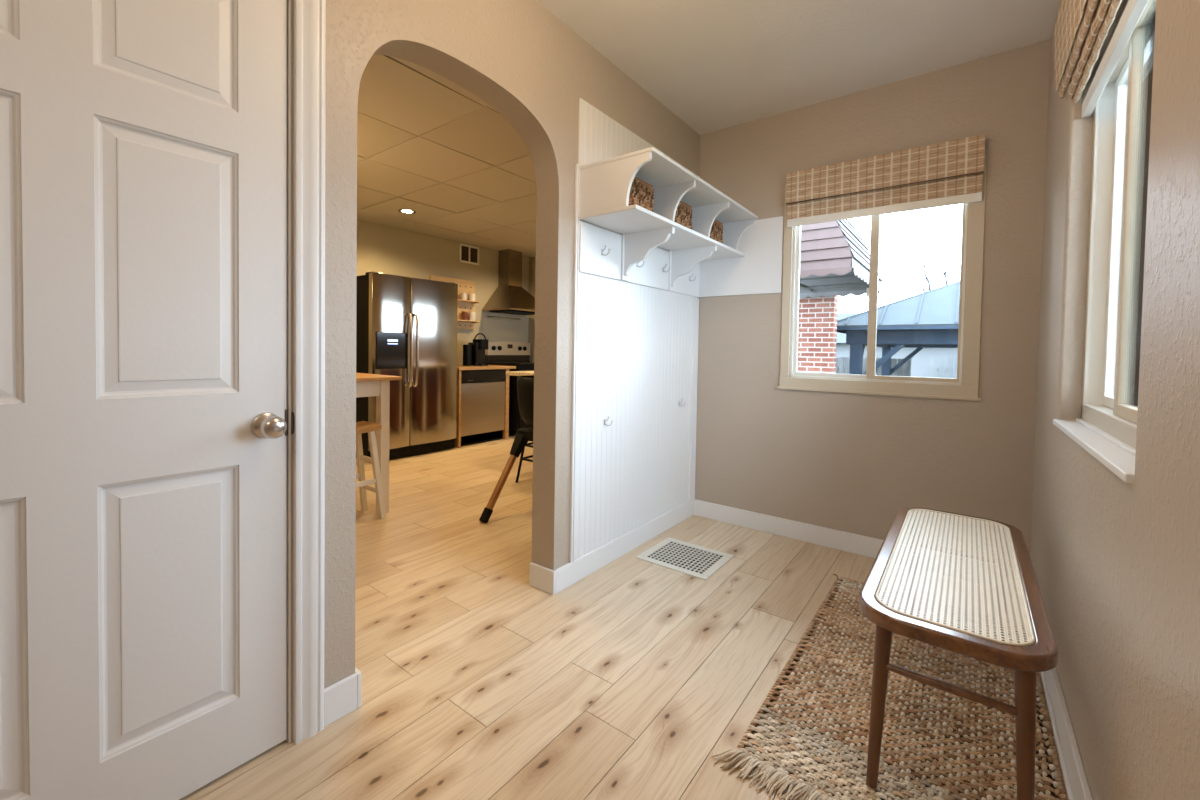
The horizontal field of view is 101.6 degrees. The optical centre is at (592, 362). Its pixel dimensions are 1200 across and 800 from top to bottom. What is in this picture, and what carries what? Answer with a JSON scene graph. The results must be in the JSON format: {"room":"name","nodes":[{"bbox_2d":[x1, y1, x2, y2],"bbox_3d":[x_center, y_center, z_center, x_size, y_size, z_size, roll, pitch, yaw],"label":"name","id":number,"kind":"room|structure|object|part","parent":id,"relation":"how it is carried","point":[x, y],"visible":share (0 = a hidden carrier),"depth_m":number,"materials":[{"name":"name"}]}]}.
{"room":"mudroom","nodes":[
{"label":"mudroom","id":0,"kind":"room"},
{"bbox_2d":[357,219,528,364],"bbox_3d":[-2.528,-0.291,4.878,0.120,2.500,5.350,2,2,38],"label":"wall","id":1,"kind":"structure","parent":0,"point":[380,248],"depth_m":5.74,"materials":[{"name":"paint"}]},
{"bbox_2d":[429,275,479,329],"bbox_3d":[-1.622,-0.701,5.814,0.148,0.600,0.637,2,2,38],"label":"shelf","id":2,"kind":"object","parent":1,"relation":"attached to","point":[464,286],"visible":0.44,"depth_m":5.95,"materials":[{"name":"brown wood"}]},
{"bbox_2d":[461,293,467,299],"bbox_3d":[-1.550,-0.789,5.899,0.083,0.085,0.068,0,2,-19],"label":"mug","id":3,"kind":"object","parent":2,"relation":"on","point":[464,296],"visible":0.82,"depth_m":5.87,"materials":[{"name":"white ceramic"}]},
{"bbox_2d":[462,311,467,319],"bbox_3d":[-1.544,-0.559,5.917,0.083,0.105,0.068,0,2,-19],"label":"mug","id":4,"kind":"object","parent":2,"relation":"on","point":[464,313],"visible":0.9,"depth_m":5.88,"materials":[{"name":"brown ceramic"}]},
{"bbox_2d":[469,312,475,320],"bbox_3d":[-1.476,-0.560,6.008,0.092,0.105,0.080,1,2,-16],"label":"mug","id":5,"kind":"object","parent":2,"relation":"on","point":[472,315],"visible":0.84,"depth_m":5.97,"materials":[{"name":"white ceramic"}]},
{"bbox_2d":[469,293,475,300],"bbox_3d":[-1.474,-0.793,5.998,0.086,0.090,0.072,0,2,-18],"label":"mug","id":6,"kind":"object","parent":2,"relation":"on","point":[472,297],"visible":0.84,"depth_m":5.97,"materials":[{"name":"white ceramic"}]},
{"bbox_2d":[459,243,478,265],"bbox_3d":[-1.521,-1.326,6.029,0.014,0.227,0.300,2,2,38],"label":"air vent","id":7,"kind":"object","parent":1,"relation":"in","point":[468,254],"visible":1,"depth_m":6.02,"materials":[{"name":"white metal"}]},
{"bbox_3d":[-1.522,-1.330,6.030,0.010,0.172,0.255,2,2,38],"label":"louvre blade","id":8,"kind":"part","parent":7,"relation":"part of","materials":[{"name":"brown metal"}]},
{"bbox_2d":[486,316,519,319],"bbox_3d":[-1.187,-0.585,6.460,0.059,0.021,0.580,2,2,38],"label":"utensil rail","id":9,"kind":"object","parent":1,"relation":"attached to","point":[486,316],"visible":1,"depth_m":6.43,"materials":[{"name":"silver metal"}]},
{"bbox_2d":[482,249,534,314],"bbox_3d":[-0.965,-1.045,6.353,0.515,0.817,0.760,2,2,38],"label":"range hood","id":10,"kind":"object","parent":1,"relation":"attached to","point":[509,297],"visible":0.84,"depth_m":6.31,"materials":[{"name":"silver metal"}]},
{"bbox_2d":[357,55,535,257],"bbox_3d":[-1.158,-1.437,3.746,3.365,0.106,5.250,2,2,38],"label":"ceiling","id":11,"kind":"structure","parent":0,"point":[428,146],"depth_m":3.38,"materials":[{"name":"tile"}]},
{"bbox_2d":[398,209,415,213],"bbox_3d":[-1.748,-1.418,4.603,0.160,0.008,0.160,2,2,38],"label":"recessed light","id":12,"kind":"object","parent":11,"relation":"in","point":[407,211],"visible":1,"depth_m":4.59,"materials":[{"name":"white metal"}]},
{"bbox_2d":[291,0,699,742],"bbox_3d":[-0.201,-0.221,2.175,0.135,2.476,6.800,2,2,38],"label":"wall","id":13,"kind":"structure","parent":0,"point":[515,56],"depth_m":1.78,"materials":[{"name":"beige paint"}]},
{"bbox_2d":[0,0,287,799],"bbox_3d":[-1.038,0.014,0.970,0.108,2.017,0.808,2,2,38],"label":"door","id":14,"kind":"structure","parent":13,"relation":"in","point":[144,411],"depth_m":1.07,"materials":[{"name":"paint"}]},
{"bbox_3d":[-0.814,0.163,1.239,0.072,0.067,0.067,2,2,38],"label":"knob","id":15,"kind":"part","parent":14,"relation":"part of","materials":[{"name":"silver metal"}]},
{"bbox_3d":[-0.825,0.159,1.310,0.038,0.070,0.012,2,2,38],"label":"latch plate","id":16,"kind":"part","parent":14,"relation":"part of","materials":[{"name":"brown metal"}]},
{"bbox_2d":[286,0,290,743],"bbox_3d":[-1.101,0.015,1.015,0.134,2.035,0.814,2,2,38],"label":"trim","id":17,"kind":"structure","parent":13,"relation":"attached to","point":[288,739],"depth_m":1.30,"materials":[{"name":"white paint"}]},
{"bbox_2d":[291,412,293,433],"bbox_3d":[-0.800,0.162,1.302,0.015,0.060,0.005,2,2,38],"label":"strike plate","id":18,"kind":"structure","parent":13,"relation":"attached to","point":[292,413],"depth_m":1.30,"materials":[{"name":"brown metal"}]},
{"bbox_2d":[293,0,325,744],"bbox_3d":[-0.765,-0.025,1.323,0.021,2.110,0.073,2,2,38],"label":"trim","id":19,"kind":"structure","parent":13,"relation":"attached to","point":[309,15],"depth_m":1.32,"materials":[{"name":"white paint"}]},
{"bbox_2d":[324,667,361,726],"bbox_3d":[-0.782,0.974,1.464,0.149,0.104,0.109,2,2,38],"label":"baseboard","id":20,"kind":"object","parent":13,"relation":"attached to","point":[343,697],"visible":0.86,"depth_m":1.42,"materials":[{"name":"white paint"}]},
{"bbox_2d":[529,500,693,594],"bbox_3d":[0.189,0.958,2.727,0.149,0.104,1.376,2,2,38],"label":"baseboard","id":21,"kind":"structure","parent":13,"relation":"attached to","point":[552,582],"depth_m":2.42,"materials":[{"name":"white paint"}]},
{"bbox_2d":[569,98,699,562],"bbox_3d":[0.297,-0.143,2.700,0.020,2.101,1.256,2,2,38],"label":"beadboard panel","id":22,"kind":"object","parent":13,"relation":"attached to","point":[635,340],"visible":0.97,"depth_m":2.54,"materials":[{"name":"white paint"}]},
{"bbox_3d":[-0.083,0.013,2.218,0.014,1.801,0.024,2,2,38],"label":"edge trim","id":23,"kind":"part","parent":22,"relation":"part of","materials":[{"name":"white paint"}]},
{"bbox_2d":[601,245,609,255],"bbox_3d":[0.062,-0.530,2.321,0.047,0.049,0.010,2,2,38],"label":"coat hook","id":24,"kind":"object","parent":22,"relation":"attached to","point":[602,250],"visible":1,"depth_m":2.32,"materials":[{"name":"silver metal"}]},
{"bbox_3d":[0.313,-0.530,2.698,0.014,0.227,1.232,2,2,38],"label":"hook rail","id":25,"kind":"part","parent":22,"relation":"part of","materials":[{"name":"white paint"}]},
{"bbox_2d":[578,147,757,290],"bbox_3d":[0.461,-0.645,2.579,0.386,0.465,1.241,2,2,38],"label":"wall shelf","id":26,"kind":"object","parent":22,"relation":"attached to","point":[605,185],"visible":1,"depth_m":2.36,"materials":[{"name":"white paint"}]},
{"bbox_3d":[0.086,-0.755,2.097,0.372,0.201,0.018,2,2,38],"label":"panel","id":27,"kind":"part","parent":26,"relation":"part of","materials":[{"name":"white paint"}]},
{"bbox_2d":[629,176,653,211],"bbox_3d":[0.141,-0.736,2.240,0.202,0.157,0.212,2,2,38],"label":"storage basket","id":28,"kind":"object","parent":26,"relation":"on","point":[641,194],"visible":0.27,"depth_m":2.18,"materials":[{"name":"wicker"}]},
{"bbox_2d":[674,201,692,229],"bbox_3d":[0.382,-0.740,2.553,0.202,0.157,0.212,2,2,38],"label":"storage basket","id":29,"kind":"object","parent":26,"relation":"on","point":[683,216],"visible":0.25,"depth_m":2.50,"materials":[{"name":"wicker"}]},
{"bbox_2d":[710,219,722,243],"bbox_3d":[0.629,-0.744,2.874,0.202,0.157,0.212,2,2,38],"label":"storage basket","id":30,"kind":"object","parent":26,"relation":"on","point":[716,233],"visible":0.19,"depth_m":2.83,"materials":[{"name":"wicker"}]},
{"bbox_3d":[0.829,-0.768,3.063,0.372,0.201,0.018,2,2,38],"label":"panel","id":31,"kind":"part","parent":26,"relation":"part of","materials":[{"name":"white paint"}]},
{"bbox_3d":[0.654,0.243,3.178,0.014,1.316,0.072,2,2,38],"label":"corner trim","id":32,"kind":"part","parent":22,"relation":"part of","materials":[{"name":"white paint"}]},
{"bbox_2d":[528,257,535,360],"bbox_3d":[0.459,-0.269,5.906,3.365,2.500,0.120,2,2,38],"label":"wall","id":33,"kind":"structure","parent":0,"point":[532,261],"depth_m":6.83,"materials":[{"name":"paint"}]},
{"bbox_2d":[179,430,1067,799],"bbox_3d":[-0.968,1.022,2.655,5.237,0.060,6.900,2,2,38],"label":"floor","id":34,"kind":"structure","parent":0,"point":[480,682],"depth_m":1.72,"materials":[{"name":"brown wood"}]},
{"bbox_2d":[356,421,385,518],"bbox_3d":[-1.534,0.681,2.966,0.258,0.592,0.453,2,2,38],"label":"counter stool","id":35,"kind":"object","parent":34,"relation":"on","point":[362,426],"visible":0.44,"depth_m":3.05,"materials":[{"name":"brown wood"}]},
{"bbox_3d":[-1.502,0.692,3.170,0.042,0.560,0.106,1,2,14],"label":"leg","id":36,"kind":"part","parent":35,"relation":"part of","materials":[{"name":"white paint"}]},
{"bbox_3d":[-1.530,0.407,2.959,0.230,0.043,0.410,2,2,38],"label":"seat","id":37,"kind":"part","parent":35,"relation":"part of","materials":[{"name":"brown wood"}]},
{"bbox_3d":[-1.346,0.698,3.050,0.106,0.560,0.042,0,2,-29],"label":"leg","id":38,"kind":"part","parent":35,"relation":"part of","materials":[{"name":"white paint"}]},
{"bbox_2d":[356,373,401,512],"bbox_3d":[-2.063,0.529,2.837,0.850,0.882,1.565,2,2,38],"label":"dining table","id":39,"kind":"object","parent":34,"relation":"on","point":[367,385],"visible":0.21,"depth_m":3.13,"materials":[{"name":"brown wood"}]},
{"bbox_3d":[-1.359,0.544,3.164,0.060,0.858,0.060,2,2,38],"label":"leg","id":40,"kind":"part","parent":39,"relation":"part of","materials":[{"name":"white paint"}]},
{"bbox_2d":[356,271,457,458],"bbox_3d":[-1.930,0.041,4.963,0.704,1.752,0.930,2,2,38],"label":"refrigerator","id":41,"kind":"object","parent":34,"relation":"on","point":[406,327],"visible":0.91,"depth_m":4.71,"materials":[{"name":"silver metal"}]},
{"bbox_3d":[-1.901,-0.002,4.593,0.082,1.627,0.382,2,2,38],"label":"freezer door","id":42,"kind":"part","parent":41,"relation":"part of","materials":[{"name":"silver metal"}]},
{"bbox_3d":[-1.742,-0.113,4.678,0.068,0.717,0.028,2,2,38],"label":"door handle","id":43,"kind":"part","parent":41,"relation":"part of","materials":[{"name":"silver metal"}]},
{"bbox_3d":[-1.705,-0.114,4.726,0.068,0.717,0.028,2,2,38],"label":"door handle","id":44,"kind":"part","parent":41,"relation":"part of","materials":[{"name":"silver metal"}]},
{"bbox_3d":[-1.615,-0.007,4.965,0.082,1.627,0.540,2,2,38],"label":"fridge door","id":45,"kind":"part","parent":41,"relation":"part of","materials":[{"name":"silver metal"}]},
{"bbox_2d":[455,369,508,447],"bbox_3d":[-1.453,0.491,5.703,0.605,0.830,0.717,2,2,38],"label":"base cabinet","id":46,"kind":"object","parent":34,"relation":"on","point":[505,435],"visible":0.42,"depth_m":5.27,"materials":[{"name":"brown wood"}]},
{"bbox_3d":[-1.663,0.494,5.430,0.605,0.830,0.027,2,2,38],"label":"panel","id":47,"kind":"part","parent":46,"relation":"part of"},
{"bbox_2d":[457,365,515,369],"bbox_3d":[-1.418,0.058,5.716,0.630,0.032,0.825,2,2,38],"label":"countertop","id":48,"kind":"structure","parent":46,"relation":"on","point":[459,367],"depth_m":5.53,"materials":[{"name":"brown wood"}]},
{"bbox_2d":[463,333,488,365],"bbox_3d":[-1.382,-0.153,5.752,0.220,0.384,0.285,2,2,38],"label":"coffee maker","id":49,"kind":"object","parent":48,"relation":"on","point":[473,353],"visible":1,"depth_m":5.71,"materials":[{"name":"black plastic"}]},
{"bbox_3d":[-1.462,-0.084,5.701,0.104,0.246,0.104,2,2,38],"label":"water tank","id":50,"kind":"part","parent":49,"relation":"part of","materials":[{"name":"black plastic"}]},
{"bbox_3d":[-1.249,0.487,5.968,0.605,0.830,0.050,2,2,38],"label":"panel","id":51,"kind":"part","parent":46,"relation":"part of","materials":[{"name":"brown wood"}]},
{"bbox_2d":[461,369,505,445],"bbox_3d":[-1.444,0.494,5.682,0.564,0.825,0.630,2,2,38],"label":"dishwasher","id":52,"kind":"object","parent":34,"relation":"on","point":[482,391],"visible":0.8,"depth_m":5.50,"materials":[{"name":"silver metal"}]},
{"bbox_3d":[-1.233,0.158,5.516,0.042,0.132,0.626,2,2,38],"label":"control panel","id":53,"kind":"part","parent":52,"relation":"part of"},
{"bbox_2d":[479,375,533,522],"bbox_3d":[-0.177,0.553,3.148,0.747,0.905,0.802,2,2,33],"label":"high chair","id":54,"kind":"object","parent":34,"relation":"on","point":[525,384],"visible":0.26,"depth_m":3.12,"materials":[{"name":"brown wood"}]},
{"bbox_3d":[-0.581,0.760,3.119,0.040,0.370,0.249,2,2,41],"label":"leg","id":55,"kind":"part","parent":54,"relation":"part of","materials":[{"name":"brown wood"}]},
{"bbox_2d":[510,428,527,457],"bbox_3d":[-0.477,0.531,3.222,0.086,0.179,0.139,2,2,38],"label":"socket","id":56,"kind":"object","parent":54,"relation":"attached to","point":[520,441],"depth_m":3.19,"materials":[{"name":"black plastic"}]},
{"bbox_3d":[-0.227,0.480,3.213,0.460,0.070,0.300,2,2,38],"label":"under frame","id":57,"kind":"part","parent":54,"relation":"part of","materials":[{"name":"black plastic"}]},
{"bbox_2d":[485,341,533,430],"bbox_3d":[-0.880,0.275,6.314,0.716,1.088,0.764,2,2,38],"label":"range","id":58,"kind":"object","parent":34,"relation":"on","point":[505,353],"visible":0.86,"depth_m":6.19,"materials":[{"name":"black metal"}]},
{"bbox_2d":[485,361,533,363],"bbox_3d":[-0.898,0.004,6.324,0.660,0.020,0.764,2,2,38],"label":"cooktop","id":59,"kind":"object","parent":58,"relation":"in","point":[488,362],"depth_m":6.06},
{"bbox_3d":[-0.654,0.757,6.147,0.025,0.120,0.740,2,2,38],"label":"drawer","id":60,"kind":"part","parent":58,"relation":"part of","materials":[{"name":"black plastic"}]},
{"bbox_2d":[519,369,533,419],"bbox_3d":[-0.628,0.388,6.122,0.076,0.600,0.740,2,2,38],"label":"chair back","id":61,"kind":"object","parent":58,"relation":"in","point":[520,418],"depth_m":5.87,"materials":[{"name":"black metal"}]},
{"bbox_2d":[506,371,533,375],"bbox_3d":[-0.159,0.526,4.527,0.990,0.862,0.835,2,2,38],"label":"kitchen island","id":62,"kind":"object","parent":34,"relation":"on","point":[511,373],"visible":0.04,"depth_m":4.40,"materials":[{"name":"laminate"}]},
{"bbox_2d":[516,425,532,482],"bbox_3d":[-0.315,0.645,3.977,0.420,0.652,0.460,2,2,38],"label":"bar stool","id":63,"kind":"object","parent":34,"relation":"on","point":[531,443],"visible":0.08,"depth_m":3.93,"materials":[{"name":"black metal"}]},
{"bbox_2d":[636,537,733,579],"bbox_3d":[0.482,1.015,2.558,0.390,0.006,0.350,2,2,38],"label":"floor vent","id":64,"kind":"object","parent":34,"relation":"in","point":[694,560],"visible":1,"depth_m":2.54,"materials":[{"name":"white metal"}]},
{"bbox_2d":[646,541,723,573],"bbox_3d":[0.482,1.016,2.558,0.319,0.004,0.276,2,2,38],"label":"grille","id":65,"kind":"object","parent":64,"relation":"attached to","point":[687,557],"depth_m":2.55,"materials":[{"name":"white metal"}]},
{"bbox_2d":[711,574,1066,799],"bbox_3d":[1.018,1.042,1.614,0.734,0.018,1.409,2,2,38],"label":"jute rug","id":66,"kind":"object","parent":34,"relation":"on","point":[810,735],"visible":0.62,"depth_m":1.40,"materials":[{"name":"beige wicker"}]},
{"bbox_2d":[858,507,1058,799],"bbox_3d":[1.105,0.817,1.510,0.380,0.446,1.065,2,2,38],"label":"bench","id":67,"kind":"object","parent":66,"relation":"on","point":[1042,655],"visible":1,"depth_m":1.21,"materials":[{"name":"brown wood"}]},
{"bbox_3d":[0.706,0.836,1.211,0.058,0.412,0.037,1,2,-10],"label":"leg","id":68,"kind":"part","parent":67,"relation":"part of","materials":[{"name":"brown wood"}]},
{"bbox_3d":[1.291,0.826,1.972,0.036,0.411,0.056,1,1,-8],"label":"leg","id":69,"kind":"part","parent":67,"relation":"part of","materials":[{"name":"wood"}]},
{"bbox_3d":[1.108,0.600,1.505,0.299,0.002,0.987,2,2,38],"label":"cane seat","id":70,"kind":"part","parent":67,"relation":"part of","materials":[{"name":"beige wicker"}]},
{"bbox_3d":[1.108,0.616,1.505,0.380,0.036,1.065,2,2,38],"label":"seat frame","id":71,"kind":"part","parent":67,"relation":"part of","materials":[{"name":"brown wood"}]},
{"bbox_3d":[1.507,0.834,1.805,0.054,0.411,0.037,1,1,-9],"label":"leg","id":72,"kind":"part","parent":67,"relation":"part of","materials":[{"name":"wood"}]},
{"bbox_3d":[0.918,0.843,1.045,0.037,0.411,0.057,2,2,25],"label":"leg","id":73,"kind":"part","parent":67,"relation":"part of","materials":[{"name":"brown wood"}]},
{"bbox_2d":[536,0,1060,134],"bbox_3d":[0.029,-1.470,0.771,1.867,0.100,4.880,2,2,38],"label":"ceiling","id":74,"kind":"structure","parent":0,"point":[716,65],"depth_m":2.20,"materials":[{"name":"paint"}]},
{"bbox_2d":[695,39,1050,566],"bbox_3d":[1.383,-0.185,2.743,1.687,2.526,0.130,2,2,38],"label":"wall","id":75,"kind":"structure","parent":0,"point":[846,462],"depth_m":2.55,"materials":[{"name":"beige paint"}]},
{"bbox_2d":[699,216,782,296],"bbox_3d":[0.892,-0.637,3.025,0.536,0.444,0.012,2,2,38],"label":"board","id":76,"kind":"object","parent":75,"relation":"attached to","point":[759,271],"visible":0.74,"depth_m":2.96,"materials":[{"name":"white paint"}]},
{"bbox_2d":[693,499,1018,591],"bbox_3d":[1.312,0.976,2.722,1.639,0.104,0.014,2,2,38],"label":"baseboard","id":77,"kind":"structure","parent":75,"relation":"attached to","point":[827,537],"depth_m":2.82,"materials":[{"name":"white paint"}]},
{"bbox_2d":[777,149,986,400],"bbox_3d":[1.496,-0.421,2.616,0.941,1.181,0.108,2,2,38],"label":"window","id":78,"kind":"structure","parent":75,"relation":"in","point":[966,385],"depth_m":2.55,"materials":[{"name":"beige plastic"}]},
{"bbox_3d":[1.355,-0.437,2.750,0.414,1.045,0.022,2,2,38],"label":"sash","id":79,"kind":"part","parent":78,"relation":"part of","materials":[{"name":"white plastic"}]},
{"bbox_3d":[1.500,-0.432,2.634,0.804,1.061,0.075,2,2,38],"label":"frame","id":80,"kind":"part","parent":78,"relation":"part of","materials":[{"name":"white plastic"}]},
{"bbox_2d":[786,134,984,226],"bbox_3d":[1.470,-0.916,2.549,0.886,0.301,0.054,2,2,38],"label":"roman shade","id":81,"kind":"object","parent":78,"relation":"attached to","point":[947,173],"visible":1,"depth_m":2.50,"materials":[{"name":"beige wicker"}]},
{"bbox_3d":[1.469,-0.787,2.553,0.880,0.042,0.010,2,2,38],"label":"rail","id":82,"kind":"part","parent":81,"relation":"part of","materials":[{"name":"white plastic"}]},
{"bbox_3d":[1.640,-0.426,2.500,0.402,1.045,0.022,2,2,38],"label":"sash","id":83,"kind":"part","parent":78,"relation":"part of","materials":[{"name":"beige plastic"}]},
{"bbox_2d":[1030,0,1199,799],"bbox_3d":[0.668,-0.133,0.298,0.200,2.526,4.880,2,2,38],"label":"wall","id":84,"kind":"structure","parent":0,"point":[1116,563],"depth_m":0.86,"materials":[{"name":"beige paint"}]},
{"bbox_2d":[1040,667,1092,799],"bbox_3d":[0.560,1.024,0.396,0.024,0.104,4.620,2,2,38],"label":"baseboard","id":85,"kind":"structure","parent":84,"relation":"attached to","point":[1076,784],"depth_m":1.30,"materials":[{"name":"white paint"}]},
{"bbox_2d":[1053,0,1155,483],"bbox_3d":[1.367,-0.366,1.224,0.188,1.174,0.986,2,2,38],"label":"window","id":86,"kind":"structure","parent":84,"relation":"in","point":[1106,428],"depth_m":1.31,"materials":[{"name":"white paint"}]},
{"bbox_3d":[1.312,0.210,1.274,0.072,0.018,0.986,2,2,38],"label":"sill","id":87,"kind":"part","parent":86,"relation":"part of","materials":[{"name":"white paint"}]},
{"bbox_2d":[1054,0,1148,117],"bbox_3d":[1.312,-0.989,1.254,0.093,0.364,1.100,2,2,38],"label":"roman shade","id":88,"kind":"object","parent":86,"relation":"attached to","point":[1081,28],"visible":1,"depth_m":1.40,"materials":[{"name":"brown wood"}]},
{"bbox_3d":[1.389,-0.372,1.203,0.109,1.040,0.936,2,2,38],"label":"frame","id":89,"kind":"part","parent":86,"relation":"part of","materials":[{"name":"white plastic"}]},
{"bbox_3d":[1.533,-0.377,1.391,0.026,1.036,0.452,2,2,38],"label":"sash","id":90,"kind":"part","parent":86,"relation":"part of","materials":[{"name":"white plastic"}]},
{"bbox_3d":[1.533,-0.378,1.391,0.004,0.974,0.384,2,2,38],"label":"glass pane","id":91,"kind":"part","parent":86,"relation":"part of","materials":[{"name":"white"}]},
{"bbox_3d":[1.253,-0.373,1.079,0.026,1.036,0.564,2,2,38],"label":"sash","id":92,"kind":"part","parent":86,"relation":"part of","materials":[{"name":"beige plastic"}]},
{"bbox_3d":[1.253,-0.374,1.079,0.004,0.974,0.496,2,2,38],"label":"glass pane","id":93,"kind":"part","parent":86,"relation":"part of","materials":[{"name":"white"}]},
{"bbox_3d":[11.735,1.783,11.127,36.000,0.100,42.000,2,2,38],"label":"ground","id":94,"kind":"structure","parent":0,"visible":0},
{"bbox_2d":[797,295,837,373],"bbox_3d":[2.324,-0.417,8.954,4.000,4.100,0.470,2,2,38],"label":"brick house wing","id":95,"kind":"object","parent":94,"relation":"on","point":[817,321],"visible":0.04,"depth_m":7.76,"materials":[{"name":"red brick"}]},
{"bbox_2d":[799,219,882,298],"bbox_3d":[2.993,-1.561,6.653,1.401,1.138,2.292,2,2,38],"label":"metal awning","id":96,"kind":"object","parent":95,"relation":"attached to","point":[834,256],"visible":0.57,"depth_m":5.65,"materials":[{"name":"pink metal"}]},
{"bbox_3d":[2.297,-1.585,5.764,1.376,1.067,0.030,2,2,38],"label":"panel","id":97,"kind":"part","parent":96,"relation":"part of","materials":[{"name":"pink metal"}]},
{"bbox_3d":[2.983,-1.117,6.679,1.376,0.060,2.260,2,2,38],"label":"rail","id":98,"kind":"part","parent":96,"relation":"part of","materials":[{"name":"grey metal"}]},
{"bbox_3d":[3.674,-1.608,7.555,1.376,1.067,0.030,2,2,38],"label":"panel","id":99,"kind":"part","parent":96,"relation":"part of","materials":[{"name":"pink metal"}]},
{"bbox_2d":[836,357,910,376],"bbox_3d":[6.639,0.755,12.042,1.948,1.739,0.060,2,2,38],"label":"privacy fence","id":100,"kind":"object","parent":94,"relation":"on","point":[905,369],"visible":0.17,"depth_m":11.81,"materials":[{"name":"grey wood"}]},
{"bbox_2d":[836,313,957,378],"bbox_3d":[10.204,-0.095,17.010,6.100,3.300,5.100,2,2,38],"label":"garage","id":101,"kind":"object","parent":94,"relation":"on","point":[920,361],"visible":0.02,"depth_m":14.63,"materials":[{"name":"white"}]},
{"bbox_2d":[837,280,959,375],"bbox_3d":[7.655,0.045,8.403,5.701,3.380,5.435,2,2,38],"label":"pavilion","id":102,"kind":"object","parent":94,"relation":"on","point":[929,319],"visible":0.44,"depth_m":7.76,"materials":[{"name":"blue metal"}]},
{"bbox_3d":[4.381,0.692,8.195,0.170,1.990,0.170,2,2,38],"label":"post","id":103,"kind":"part","parent":102,"relation":"part of","materials":[{"name":"blue wood"}]},
{"bbox_3d":[6.697,0.652,11.208,0.170,1.990,0.170,2,2,38],"label":"post","id":104,"kind":"part","parent":102,"relation":"part of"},
{"bbox_2d":[896,248,960,296],"bbox_3d":[16.116,-1.736,22.469,3.832,6.491,5.378,2,2,38],"label":"bare tree","id":105,"kind":"object","parent":94,"relation":"on","point":[926,275],"visible":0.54,"depth_m":21.93,"materials":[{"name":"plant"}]},
{"bbox_2d":[929,358,956,377],"bbox_3d":[12.037,0.882,10.164,8.400,1.760,0.060,2,2,38],"label":"privacy fence","id":106,"kind":"object","parent":94,"relation":"on","point":[942,370],"visible":0.04,"depth_m":12.51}
]}

